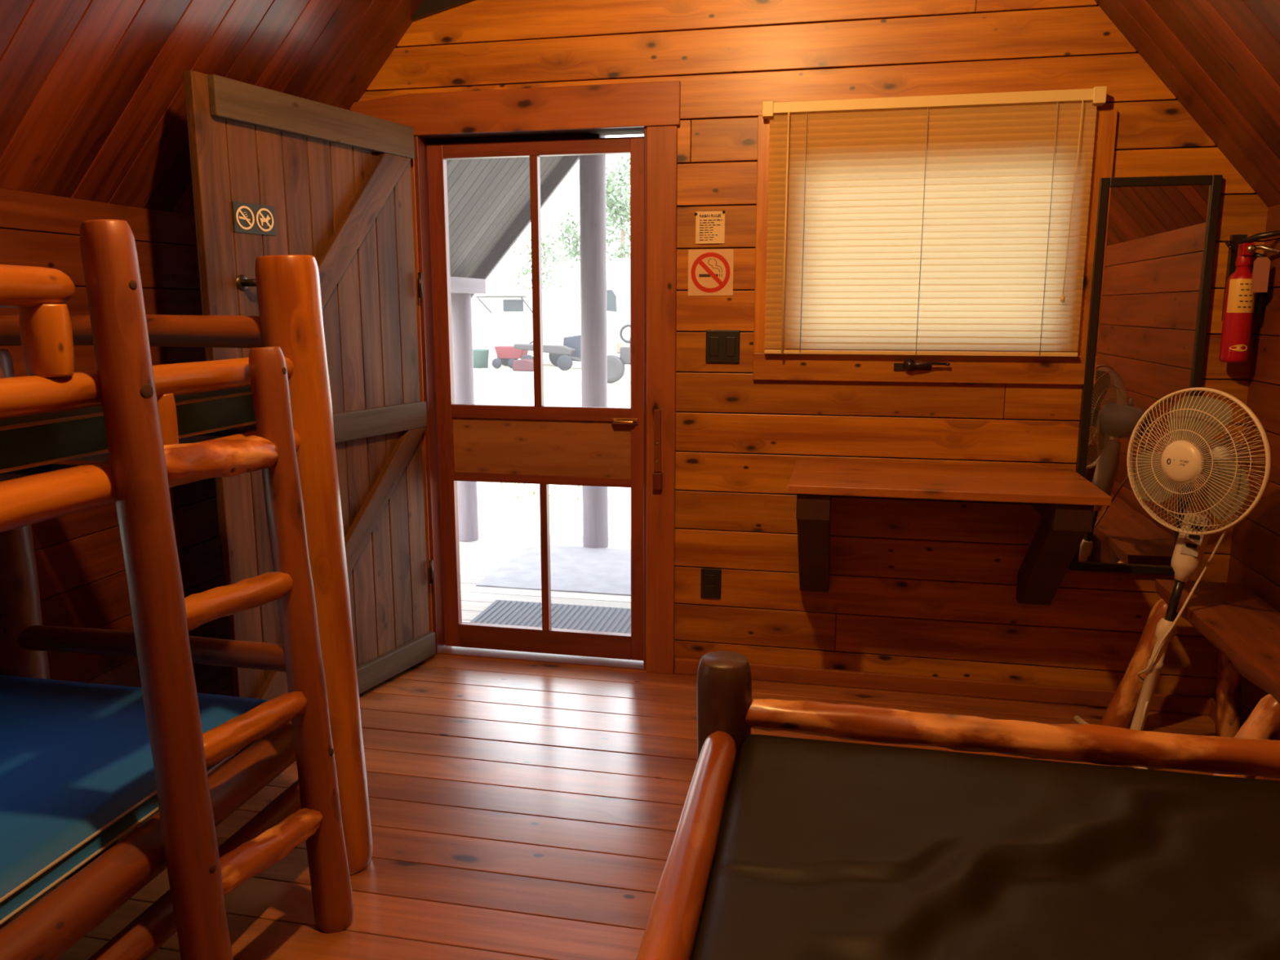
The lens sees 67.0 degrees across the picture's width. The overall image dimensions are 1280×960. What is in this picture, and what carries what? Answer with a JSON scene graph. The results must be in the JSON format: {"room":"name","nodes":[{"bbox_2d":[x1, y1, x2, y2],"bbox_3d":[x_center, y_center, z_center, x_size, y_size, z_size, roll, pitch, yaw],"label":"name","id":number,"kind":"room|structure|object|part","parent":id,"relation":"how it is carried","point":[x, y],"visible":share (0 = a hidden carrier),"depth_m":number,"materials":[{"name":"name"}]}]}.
{"room":"cabin bedroom","nodes":[
{"label":"cabin bedroom","id":0,"kind":"room"},
{"bbox_2d":[0,187,231,694],"bbox_3d":[-1.822,0.157,2.023,0.120,1.701,3.920,2,10,12],"label":"wall","id":1,"kind":"structure","parent":0,"point":[82,581],"depth_m":2.86,"materials":[{"name":"brown wood"}]},
{"bbox_2d":[8,653,1265,959],"bbox_3d":[-0.125,1.096,1.772,3.570,0.100,4.020,2,10,12],"label":"floor","id":2,"kind":"structure","parent":0,"point":[520,810],"depth_m":2.63,"materials":[{"name":"brown wood"}]},
{"bbox_2d":[0,254,373,959],"bbox_3d":[-1.362,0.383,1.353,1.015,1.455,2.173,2,10,12],"label":"bunk bed","id":3,"kind":"object","parent":2,"relation":"on","point":[288,286],"visible":0.48,"depth_m":2.09,"materials":[{"name":"brown wood"}]},
{"bbox_3d":[-1.586,0.296,2.444,0.125,1.240,0.126,2,10,12],"label":"post","id":4,"kind":"part","parent":3,"relation":"part of","materials":[{"name":"brown wood"}]},
{"bbox_3d":[-1.047,-0.184,0.850,0.066,0.067,1.400,2,10,12],"label":"guard rail","id":5,"kind":"part","parent":3,"relation":"part of","materials":[{"name":"orange wood"}]},
{"bbox_2d":[0,386,255,474],"bbox_3d":[-1.431,-0.025,1.296,0.852,0.089,1.907,2,10,12],"label":"mattress","id":6,"kind":"object","parent":3,"relation":"on","point":[30,441],"visible":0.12,"depth_m":1.62,"materials":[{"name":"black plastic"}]},
{"bbox_3d":[-1.196,-0.345,2.236,0.820,0.075,0.075,2,10,12],"label":"rail","id":7,"kind":"part","parent":3,"relation":"part of","materials":[{"name":"brown wood"}]},
{"bbox_2d":[0,675,269,925],"bbox_3d":[-1.435,0.675,1.422,0.842,0.061,1.906,2,10,12],"label":"mattress","id":8,"kind":"object","parent":3,"relation":"on","point":[77,775],"visible":0.84,"depth_m":1.87,"materials":[{"name":"blue plastic"}]},
{"bbox_3d":[-0.984,-0.079,1.177,0.062,0.063,2.020,2,10,12],"label":"guard rail","id":9,"kind":"part","parent":3,"relation":"part of","materials":[{"name":"orange wood"}]},
{"bbox_3d":[-0.983,0.750,1.324,0.094,0.094,2.020,2,10,12],"label":"rail","id":10,"kind":"part","parent":3,"relation":"part of","materials":[{"name":"brown wood"}]},
{"bbox_3d":[-0.983,0.075,1.204,0.076,0.079,2.020,2,10,12],"label":"rail","id":11,"kind":"part","parent":3,"relation":"part of","materials":[{"name":"brown wood"}]},
{"bbox_3d":[-1.196,0.408,2.370,0.820,0.067,0.066,2,10,12],"label":"rail","id":12,"kind":"part","parent":3,"relation":"part of","materials":[{"name":"brown wood"}]},
{"bbox_3d":[-0.978,0.892,1.349,0.073,0.073,2.020,2,10,12],"label":"rail","id":13,"kind":"part","parent":3,"relation":"part of","materials":[{"name":"brown wood"}]},
{"bbox_3d":[-1.196,-0.150,2.272,0.820,0.070,0.072,2,10,12],"label":"rail","id":14,"kind":"part","parent":3,"relation":"part of","materials":[{"name":"brown wood"}]},
{"bbox_3d":[-0.749,0.224,2.250,0.190,1.455,0.138,2,10,12],"label":"post","id":15,"kind":"part","parent":3,"relation":"part of","materials":[{"name":"brown wood"}]},
{"bbox_2d":[79,219,354,959],"bbox_3d":[-0.760,0.284,1.843,0.156,1.479,0.460,3,11,17],"label":"ladder","id":16,"kind":"object","parent":2,"relation":"on","point":[143,468],"visible":1,"depth_m":1.70,"materials":[{"name":"brown wood"}]},
{"bbox_3d":[-0.816,0.315,1.667,0.156,1.479,0.085,2,10,12],"label":"ladder rail","id":17,"kind":"part","parent":16,"relation":"part of","materials":[{"name":"brown wood"}]},
{"bbox_3d":[-0.707,0.357,2.036,0.147,1.266,0.084,2,10,12],"label":"ladder rail","id":18,"kind":"part","parent":16,"relation":"part of","materials":[{"name":"brown wood"}]},
{"bbox_2d":[635,650,1279,959],"bbox_3d":[0.617,0.745,0.746,1.468,0.950,2.097,2,10,12],"label":"bed","id":19,"kind":"object","parent":2,"relation":"on","point":[727,712],"visible":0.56,"depth_m":1.67,"materials":[{"name":"brown wood"}]},
{"bbox_3d":[-0.041,0.649,0.844,0.071,0.075,1.940,2,10,11],"label":"rail","id":20,"kind":"part","parent":19,"relation":"part of","materials":[{"name":"brown wood"}]},
{"bbox_3d":[0.159,0.676,1.865,0.108,0.695,0.107,2,10,12],"label":"post","id":21,"kind":"part","parent":19,"relation":"part of","materials":[{"name":"brown wood"}]},
{"bbox_2d":[691,733,1279,959],"bbox_3d":[0.620,0.718,0.757,1.281,0.190,1.904,2,10,12],"label":"mattress","id":22,"kind":"object","parent":19,"relation":"on","point":[827,850],"visible":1,"depth_m":1.36,"materials":[{"name":"black leather"}]},
{"bbox_3d":[0.841,0.463,1.679,1.328,0.071,0.070,2,10,12],"label":"foot rail","id":23,"kind":"part","parent":19,"relation":"part of","materials":[{"name":"brown wood"}]},
{"bbox_2d":[1073,387,1271,768],"bbox_3d":[1.490,0.297,2.768,0.456,1.139,0.503,6,12,32],"label":"pedestal fan","id":24,"kind":"object","parent":2,"relation":"on","point":[1223,465],"visible":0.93,"depth_m":2.60,"materials":[{"name":"beige plastic"}]},
{"bbox_3d":[1.632,0.420,2.782,0.407,0.877,0.107,-3,10,-15],"label":"power cord","id":25,"kind":"part","parent":24,"relation":"part of","materials":[{"name":"beige plastic"}]},
{"bbox_2d":[1186,542,1197,548],"bbox_3d":[1.516,0.180,2.660,0.028,0.015,0.006,6,12,29],"label":"switch","id":26,"kind":"object","parent":24,"relation":"attached to","point":[1188,544],"depth_m":2.66,"materials":[{"name":"black plastic"}]},
{"bbox_3d":[1.522,0.154,2.659,0.060,0.115,0.011,6,12,29],"label":"switch panel","id":27,"kind":"part","parent":24,"relation":"part of","materials":[{"name":"grey plastic"}]},
{"bbox_2d":[1188,534,1199,539],"bbox_3d":[1.520,0.155,2.655,0.028,0.015,0.006,6,12,29],"label":"switch","id":28,"kind":"object","parent":24,"relation":"attached to","point":[1190,536],"depth_m":2.65,"materials":[{"name":"black plastic"}]},
{"bbox_2d":[1191,524,1202,529],"bbox_3d":[1.524,0.130,2.649,0.028,0.015,0.005,6,12,29],"label":"switch","id":29,"kind":"object","parent":24,"relation":"attached to","point":[1196,526],"depth_m":2.65,"materials":[{"name":"black plastic"}]},
{"bbox_2d":[1128,390,1265,532],"bbox_3d":[1.483,-0.050,2.596,0.251,0.384,0.305,12,12,10],"label":"grille","id":30,"kind":"object","parent":24,"relation":"attached to","point":[1194,455],"depth_m":2.57,"materials":[{"name":"beige plastic"}]},
{"bbox_2d":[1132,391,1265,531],"bbox_3d":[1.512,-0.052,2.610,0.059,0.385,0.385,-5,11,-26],"label":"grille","id":31,"kind":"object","parent":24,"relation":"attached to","point":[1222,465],"depth_m":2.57,"materials":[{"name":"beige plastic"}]},
{"bbox_3d":[1.605,-0.123,2.645,0.014,0.030,0.013,-6,12,-32],"label":"swing knob","id":32,"kind":"part","parent":24,"relation":"part of","materials":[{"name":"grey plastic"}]},
{"bbox_2d":[1101,578,1279,778],"bbox_3d":[1.535,0.675,2.450,0.417,0.511,1.300,2,10,12],"label":"bench","id":33,"kind":"object","parent":2,"relation":"on","point":[1244,628],"visible":0.65,"depth_m":2.77,"materials":[{"name":"brown wood"}]},
{"bbox_3d":[1.562,0.593,3.030,0.186,0.464,0.078,3,11,17],"label":"leg","id":34,"kind":"part","parent":33,"relation":"part of","materials":[{"name":"brown wood"}]},
{"bbox_3d":[1.603,0.471,2.400,0.254,0.093,1.300,2,10,12],"label":"seat","id":35,"kind":"part","parent":33,"relation":"part of","materials":[{"name":"brown wood"}]},
{"bbox_3d":[1.815,0.603,2.973,0.093,0.454,0.068,-3,11,-17],"label":"leg","id":36,"kind":"part","parent":33,"relation":"part of","materials":[{"name":"brown wood"}]},
{"bbox_3d":[1.404,0.724,2.295,0.227,0.468,0.086,2,10,12],"label":"leg","id":37,"kind":"part","parent":33,"relation":"part of","materials":[{"name":"brown wood"}]},
{"bbox_2d":[0,0,1279,215],"bbox_3d":[-0.138,-1.450,1.260,3.788,2.148,4.060,2,10,12],"label":"ceiling","id":38,"kind":"structure","parent":0,"point":[93,103],"depth_m":2.65,"materials":[{"name":"brown wood"}]},
{"bbox_2d":[358,0,1267,697],"bbox_3d":[0.279,-1.088,3.321,3.610,3.698,0.120,2,10,12],"label":"wall","id":39,"kind":"structure","parent":0,"point":[922,587],"depth_m":3.29,"materials":[{"name":"brown wood"}]},
{"bbox_2d":[183,70,435,699],"bbox_3d":[-0.985,-0.210,3.162,0.094,1.945,0.933,5,11,24],"label":"door","id":40,"kind":"structure","parent":39,"relation":"in","point":[337,181],"depth_m":3.17,"materials":[{"name":"brown wood"}]},
{"bbox_3d":[-1.099,-0.573,2.817,0.067,0.048,0.134,5,11,24],"label":"handle","id":41,"kind":"part","parent":40,"relation":"part of","materials":[{"name":"metal"}]},
{"bbox_2d":[231,201,275,235],"bbox_3d":[-1.119,-0.759,2.812,0.006,0.084,0.154,5,11,24],"label":"door sign","id":42,"kind":"object","parent":40,"relation":"attached to","point":[248,218],"visible":1,"depth_m":2.81,"materials":[{"name":"black plastic"}]},
{"bbox_3d":[-0.984,-1.116,3.020,0.026,0.107,0.862,5,11,24],"label":"rail","id":43,"kind":"part","parent":40,"relation":"part of","materials":[{"name":"brown wood"}]},
{"bbox_3d":[-0.988,-0.172,3.179,0.026,0.095,0.900,5,11,24],"label":"rail","id":44,"kind":"part","parent":40,"relation":"part of","materials":[{"name":"brown wood"}]},
{"bbox_3d":[-0.988,0.699,3.334,0.026,0.090,0.900,5,11,24],"label":"rail","id":45,"kind":"part","parent":40,"relation":"part of","materials":[{"name":"wood"}]},
{"bbox_2d":[410,136,433,631],"bbox_3d":[-0.836,-0.272,3.633,0.060,1.943,0.021,2,10,12],"label":"trim","id":46,"kind":"structure","parent":39,"relation":"attached to","point":[412,161],"depth_m":3.60,"materials":[{"name":"brown wood"}]},
{"bbox_2d":[414,135,447,654],"bbox_3d":[-0.786,-0.289,3.692,0.013,1.955,0.142,2,10,12],"label":"trim","id":47,"kind":"structure","parent":39,"relation":"attached to","point":[420,143],"depth_m":3.64,"materials":[{"name":"red wood"}]},
{"bbox_2d":[410,0,475,21],"bbox_3d":[-0.628,-1.732,3.327,0.375,0.275,0.022,2,10,12],"label":"trim","id":48,"kind":"structure","parent":39,"relation":"attached to","point":[427,8],"depth_m":3.35,"materials":[{"name":"brown wood"}]},
{"bbox_2d":[446,155,579,298],"bbox_3d":[0.515,-1.915,4.303,4.003,2.353,2.152,2,10,12],"label":"porch roof","id":49,"kind":"structure","parent":39,"relation":"attached to","point":[489,199],"depth_m":5.35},
{"bbox_2d":[349,80,680,136],"bbox_3d":[-0.461,-1.286,3.372,1.217,0.140,0.022,2,10,12],"label":"trim","id":50,"kind":"structure","parent":39,"relation":"attached to","point":[655,104],"depth_m":3.34,"materials":[{"name":"brown wood"}]},
{"bbox_2d":[430,133,600,144],"bbox_3d":[-0.456,-1.216,3.504,0.642,0.046,0.026,2,10,12],"label":"trim","id":51,"kind":"structure","parent":39,"relation":"attached to","point":[591,135],"depth_m":3.49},
{"bbox_2d":[419,127,644,140],"bbox_3d":[-0.376,-1.234,3.442,0.823,0.013,0.130,2,10,12],"label":"trim","id":52,"kind":"structure","parent":39,"relation":"attached to","point":[631,131],"depth_m":3.43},
{"bbox_2d":[426,136,644,660],"bbox_3d":[-0.372,-0.265,3.604,0.827,1.911,0.068,2,10,12],"label":"door","id":53,"kind":"structure","parent":39,"relation":"in","point":[539,443],"depth_m":3.62,"materials":[{"name":"red wood"}]},
{"bbox_3d":[-0.372,-0.124,3.646,0.697,0.210,0.012,2,10,12],"label":"panel","id":54,"kind":"part","parent":53,"relation":"part of","materials":[{"name":"brown wood"}]},
{"bbox_3d":[-0.058,-0.213,3.527,0.100,0.021,0.033,2,10,12],"label":"handle","id":55,"kind":"part","parent":53,"relation":"part of","materials":[{"name":"gold metal"}]},
{"bbox_2d":[438,645,643,670],"bbox_3d":[-0.375,0.695,3.788,0.823,0.024,0.142,2,10,12],"label":"threshold","id":56,"kind":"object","parent":39,"relation":"attached to","point":[452,651],"depth_m":3.75,"materials":[{"name":"silver metal"}]},
{"bbox_2d":[643,127,646,670],"bbox_3d":[0.034,-0.259,3.525,0.014,1.955,0.134,2,10,12],"label":"trim","id":57,"kind":"structure","parent":39,"relation":"attached to","point":[645,128],"depth_m":3.48,"materials":[{"name":"red wood"}]},
{"bbox_2d":[646,125,677,674],"bbox_3d":[0.075,-0.239,3.443,0.103,1.943,0.021,2,10,12],"label":"trim","id":58,"kind":"structure","parent":39,"relation":"attached to","point":[661,141],"depth_m":3.41,"materials":[{"name":"brown wood"}]},
{"bbox_2d":[652,409,662,489],"bbox_3d":[0.063,-0.108,3.445,0.033,0.285,0.025,2,10,12],"label":"door handle","id":59,"kind":"object","parent":58,"relation":"attached to","point":[657,476],"depth_m":3.44,"materials":[{"name":"brown wood"}]},
{"bbox_2d":[694,210,724,244],"bbox_3d":[0.237,-0.862,3.300,0.105,0.109,0.008,2,10,12],"label":"notice","id":60,"kind":"object","parent":39,"relation":"attached to","point":[709,225],"visible":1,"depth_m":3.30,"materials":[{"name":"beige paper"}]},
{"bbox_2d":[688,248,733,295],"bbox_3d":[0.243,-0.714,3.331,0.156,0.156,0.004,2,10,12],"label":"no smoking sign","id":61,"kind":"object","parent":39,"relation":"attached to","point":[710,271],"visible":1,"depth_m":3.33,"materials":[{"name":"paper"}]},
{"bbox_2d":[700,568,721,599],"bbox_3d":[0.258,0.376,3.518,0.074,0.112,0.011,2,10,12],"label":"power outlet","id":62,"kind":"object","parent":39,"relation":"attached to","point":[711,578],"visible":1,"depth_m":3.51,"materials":[{"name":"black plastic"}]},
{"bbox_2d":[706,585,715,593],"bbox_3d":[0.257,0.397,3.517,0.034,0.028,0.002,2,10,12],"label":"socket","id":63,"kind":"object","parent":62,"relation":"attached to","point":[709,588],"depth_m":3.52,"materials":[{"name":"black plastic"}]},
{"bbox_2d":[706,574,715,582],"bbox_3d":[0.257,0.357,3.510,0.034,0.028,0.002,2,10,12],"label":"socket","id":64,"kind":"object","parent":62,"relation":"attached to","point":[709,578],"depth_m":3.51,"materials":[{"name":"black plastic"}]},
{"bbox_2d":[705,329,739,363],"bbox_3d":[0.287,-0.463,3.362,0.118,0.114,0.012,2,10,12],"label":"light switch","id":65,"kind":"object","parent":39,"relation":"attached to","point":[722,346],"visible":1,"depth_m":3.36,"materials":[{"name":"black plastic"}]},
{"bbox_2d":[752,109,1117,384],"bbox_3d":[0.939,-0.763,3.204,1.102,0.870,0.183,2,10,12],"label":"window","id":66,"kind":"structure","parent":39,"relation":"in","point":[775,366],"depth_m":3.21,"materials":[{"name":"brown wood"}]},
{"bbox_2d":[762,86,1106,356],"bbox_3d":[0.909,-0.813,3.124,1.039,0.815,0.054,2,10,12],"label":"window blind","id":67,"kind":"object","parent":66,"relation":"attached to","point":[941,222],"visible":1,"depth_m":3.12,"materials":[{"name":"white plastic"}]},
{"bbox_3d":[0.539,-0.807,3.192,0.004,0.770,0.003,8,13,38],"label":"ladder cord","id":68,"kind":"part","parent":67,"relation":"part of","materials":[{"name":"beige fabric"}]},
{"bbox_3d":[0.912,-0.419,3.198,0.996,0.013,0.024,2,10,12],"label":"rail","id":69,"kind":"part","parent":67,"relation":"part of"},
{"bbox_3d":[0.908,-0.793,3.115,0.004,0.770,0.003,8,13,38],"label":"ladder cord","id":70,"kind":"part","parent":67,"relation":"part of","materials":[{"name":"beige fabric"}]},
{"bbox_3d":[0.910,-1.191,3.060,1.039,0.048,0.046,2,10,12],"label":"head rail","id":71,"kind":"part","parent":67,"relation":"part of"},
{"bbox_3d":[1.282,-0.779,3.037,0.004,0.770,0.003,8,13,38],"label":"ladder cord","id":72,"kind":"part","parent":67,"relation":"part of","materials":[{"name":"beige fabric"}]},
{"bbox_3d":[1.339,-0.858,3.003,0.024,0.607,0.013,2,10,12],"label":"pull cord","id":73,"kind":"part","parent":67,"relation":"part of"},
{"bbox_2d":[674,657,1214,715],"bbox_3d":[1.021,0.722,3.412,1.825,0.062,0.018,2,10,12],"label":"baseboard","id":74,"kind":"structure","parent":39,"relation":"attached to","point":[1190,704],"depth_m":3.39,"materials":[{"name":"brown wood"}]},
{"bbox_2d":[787,459,1111,604],"bbox_3d":[0.929,0.213,3.075,0.893,0.462,0.530,2,10,12],"label":"wall shelf","id":75,"kind":"object","parent":39,"relation":"attached to","point":[1065,500],"visible":1,"depth_m":2.95,"materials":[{"name":"brown wood"}]},
{"bbox_3d":[0.564,0.040,3.107,0.100,0.081,0.470,2,10,12],"label":"bracket arm","id":76,"kind":"part","parent":75,"relation":"part of"},
{"bbox_3d":[0.928,0.000,3.028,0.893,0.026,0.512,2,10,12],"label":"shelf","id":77,"kind":"part","parent":75,"relation":"part of","materials":[{"name":"brown wood"}]},
{"bbox_3d":[1.275,0.067,2.959,0.100,0.081,0.470,2,10,12],"label":"bracket arm","id":78,"kind":"part","parent":75,"relation":"part of"},
{"bbox_2d":[1068,174,1222,575],"bbox_3d":[1.604,-0.315,3.097,0.346,1.261,0.025,2,10,12],"label":"wall mirror","id":79,"kind":"object","parent":39,"relation":"attached to","point":[1162,230],"visible":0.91,"depth_m":3.07,"materials":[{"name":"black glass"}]},
{"bbox_2d":[1214,204,1279,726],"bbox_3d":[1.592,0.284,1.309,0.120,1.701,3.920,2,10,12],"label":"wall","id":80,"kind":"structure","parent":0,"point":[1254,564],"depth_m":2.92,"materials":[{"name":"brown wood"}]},
{"bbox_2d":[1208,699,1279,780],"bbox_3d":[1.520,1.072,1.444,0.018,0.062,3.680,2,10,12],"label":"baseboard","id":81,"kind":"structure","parent":80,"relation":"attached to","point":[1213,702],"depth_m":3.18,"materials":[{"name":"brown wood"}]},
{"bbox_2d":[1218,230,1279,362],"bbox_3d":[1.841,-0.553,2.939,0.111,0.388,0.150,2,10,12],"label":"fire extinguisher","id":82,"kind":"object","parent":80,"relation":"attached to","point":[1242,285],"visible":1,"depth_m":2.92,"materials":[{"name":"red metal"}]},
{"bbox_2d":[1237,283,1252,307],"bbox_3d":[1.819,-0.554,2.905,0.039,0.071,0.005,1,10,7],"label":"print","id":83,"kind":"object","parent":82,"relation":"attached to","point":[1244,290],"depth_m":2.91},
{"bbox_3d":[1.843,-0.717,2.875,0.022,0.043,0.108,-7,12,-34],"label":"carry handle","id":84,"kind":"part","parent":82,"relation":"part of","materials":[{"name":"metal"}]},
{"bbox_3d":[1.850,-0.684,2.873,0.016,0.030,0.093,-7,13,-36],"label":"squeeze lever","id":85,"kind":"part","parent":82,"relation":"part of","materials":[{"name":"grey metal"}]},
{"label":"outside","id":86,"kind":"structure","parent":0,"visible":0},
{"bbox_2d":[471,323,631,538],"bbox_3d":[-6.473,-5.733,41.397,90.000,0.020,112.250,2,10,12],"label":"ground","id":87,"kind":"structure","parent":86,"point":[498,511],"depth_m":8.65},
{"bbox_2d":[472,348,489,368],"bbox_3d":[-4.287,-3.266,25.971,0.500,0.520,0.500,2,10,12],"label":"bin","id":88,"kind":"object","parent":87,"relation":"on","point":[481,356],"visible":0.91,"depth_m":25.79,"materials":[{"name":"green plastic"}]},
{"bbox_2d":[492,340,533,368],"bbox_3d":[-3.326,-3.397,26.006,1.205,0.767,0.890,2,10,12],"label":"cart","id":89,"kind":"object","parent":87,"relation":"on","point":[502,352],"visible":0.73,"depth_m":25.97,"materials":[{"name":"metal"}]},
{"bbox_2d":[494,346,528,358],"bbox_3d":[-3.465,-3.463,26.226,0.838,0.320,0.500,2,10,12],"label":"tray","id":90,"kind":"object","parent":89,"relation":"on","point":[502,352],"depth_m":26.00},
{"bbox_2d":[512,358,533,371],"bbox_3d":[-2.921,-2.955,24.798,0.610,0.300,0.400,2,10,12],"label":"cover","id":91,"kind":"object","parent":87,"relation":"on","point":[526,364],"visible":0.67,"depth_m":24.61,"materials":[{"name":"red plastic"}]},
{"bbox_2d":[475,289,580,366],"bbox_3d":[-2.936,-4.292,27.315,2.980,2.069,2.300,2,10,12],"label":"trailer","id":92,"kind":"object","parent":87,"relation":"on","point":[504,317],"visible":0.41,"depth_m":26.45,"materials":[{"name":"white paint"}]},
{"bbox_2d":[512,231,573,289],"bbox_3d":[-4.513,-8.459,42.397,3.325,5.004,2.600,2,10,12],"label":"tree","id":93,"kind":"object","parent":87,"relation":"on","point":[544,242],"visible":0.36,"depth_m":42.02,"materials":[{"name":"green plant"}]},
{"bbox_2d":[459,530,631,622],"bbox_3d":[0.515,0.585,4.746,3.870,0.035,2.110,2,10,12],"label":"porch deck","id":94,"kind":"object","parent":87,"relation":"on","point":[478,558],"visible":0.02,"depth_m":5.17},
{"bbox_2d":[450,293,478,542],"bbox_3d":[-1.045,-0.364,5.770,0.125,1.475,0.124,2,10,12],"label":"porch post","id":95,"kind":"object","parent":94,"relation":"on","point":[461,303],"visible":0.64,"depth_m":5.68,"materials":[{"name":"white wood"}]},
{"bbox_2d":[450,276,486,293],"bbox_3d":[-1.174,-0.977,4.776,0.100,0.085,2.040,2,10,12],"label":"plate","id":96,"kind":"object","parent":95,"relation":"on","point":[458,284],"visible":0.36,"depth_m":5.47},
{"bbox_2d":[470,600,631,633],"bbox_3d":[-0.265,0.642,4.276,0.980,0.016,0.540,2,10,12],"label":"door mat","id":97,"kind":"object","parent":94,"relation":"on","point":[590,618],"visible":0.39,"depth_m":4.37,"materials":[{"name":"grey rubber"}]},
{"bbox_2d":[475,544,631,595],"bbox_3d":[0.333,0.499,5.108,2.200,0.007,0.880,2,10,12],"label":"rug","id":98,"kind":"object","parent":94,"relation":"on","point":[603,571],"visible":0.35,"depth_m":5.17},
{"bbox_2d":[578,135,608,547],"bbox_3d":[-0.263,-0.825,5.519,0.153,2.470,0.153,2,10,12],"label":"porch post","id":99,"kind":"object","parent":94,"relation":"on","point":[593,205],"visible":0.66,"depth_m":5.44,"materials":[{"name":"white wood"}]},
{"bbox_2d":[513,343,581,370],"bbox_3d":[-2.192,-3.193,25.133,2.206,0.668,0.470,2,10,12],"label":"trailer","id":100,"kind":"object","parent":87,"relation":"on","point":[564,362],"visible":0.66,"depth_m":24.97,"materials":[{"name":"metal"}]},
{"bbox_2d":[563,334,581,361],"bbox_3d":[-1.612,-3.515,25.714,0.718,0.718,0.700,2,10,12],"label":"crate","id":101,"kind":"object","parent":87,"relation":"on","point":[575,341],"visible":0.25,"depth_m":25.38,"materials":[{"name":"plastic"}]},
{"bbox_2d":[555,155,630,353],"bbox_3d":[-0.764,-8.005,34.055,4.363,7.028,3.582,9,14,42],"label":"tree","id":102,"kind":"object","parent":87,"relation":"on","point":[612,199],"visible":0.45,"depth_m":33.59,"materials":[{"name":"green plant"}]},
{"bbox_3d":[-0.781,-9.233,33.840,4.402,4.533,3.533,10,14,44],"label":"crown","id":103,"kind":"part","parent":102,"relation":"part of","materials":[{"name":"green plant"}]},
{"bbox_2d":[606,258,630,343],"bbox_3d":[1.452,-4.837,27.866,5.100,2.949,2.230,2,10,12],"label":"motorhome","id":104,"kind":"object","parent":87,"relation":"on","point":[618,276],"visible":0.06,"depth_m":27.14,"materials":[{"name":"white paint"}]},
{"bbox_2d":[607,324,630,382],"bbox_3d":[-0.098,-2.726,20.820,1.560,1.240,0.770,2,10,12],"label":"tractor","id":105,"kind":"object","parent":87,"relation":"on","point":[615,364],"visible":0.38,"depth_m":20.61,"materials":[{"name":"metal"}]}
]}

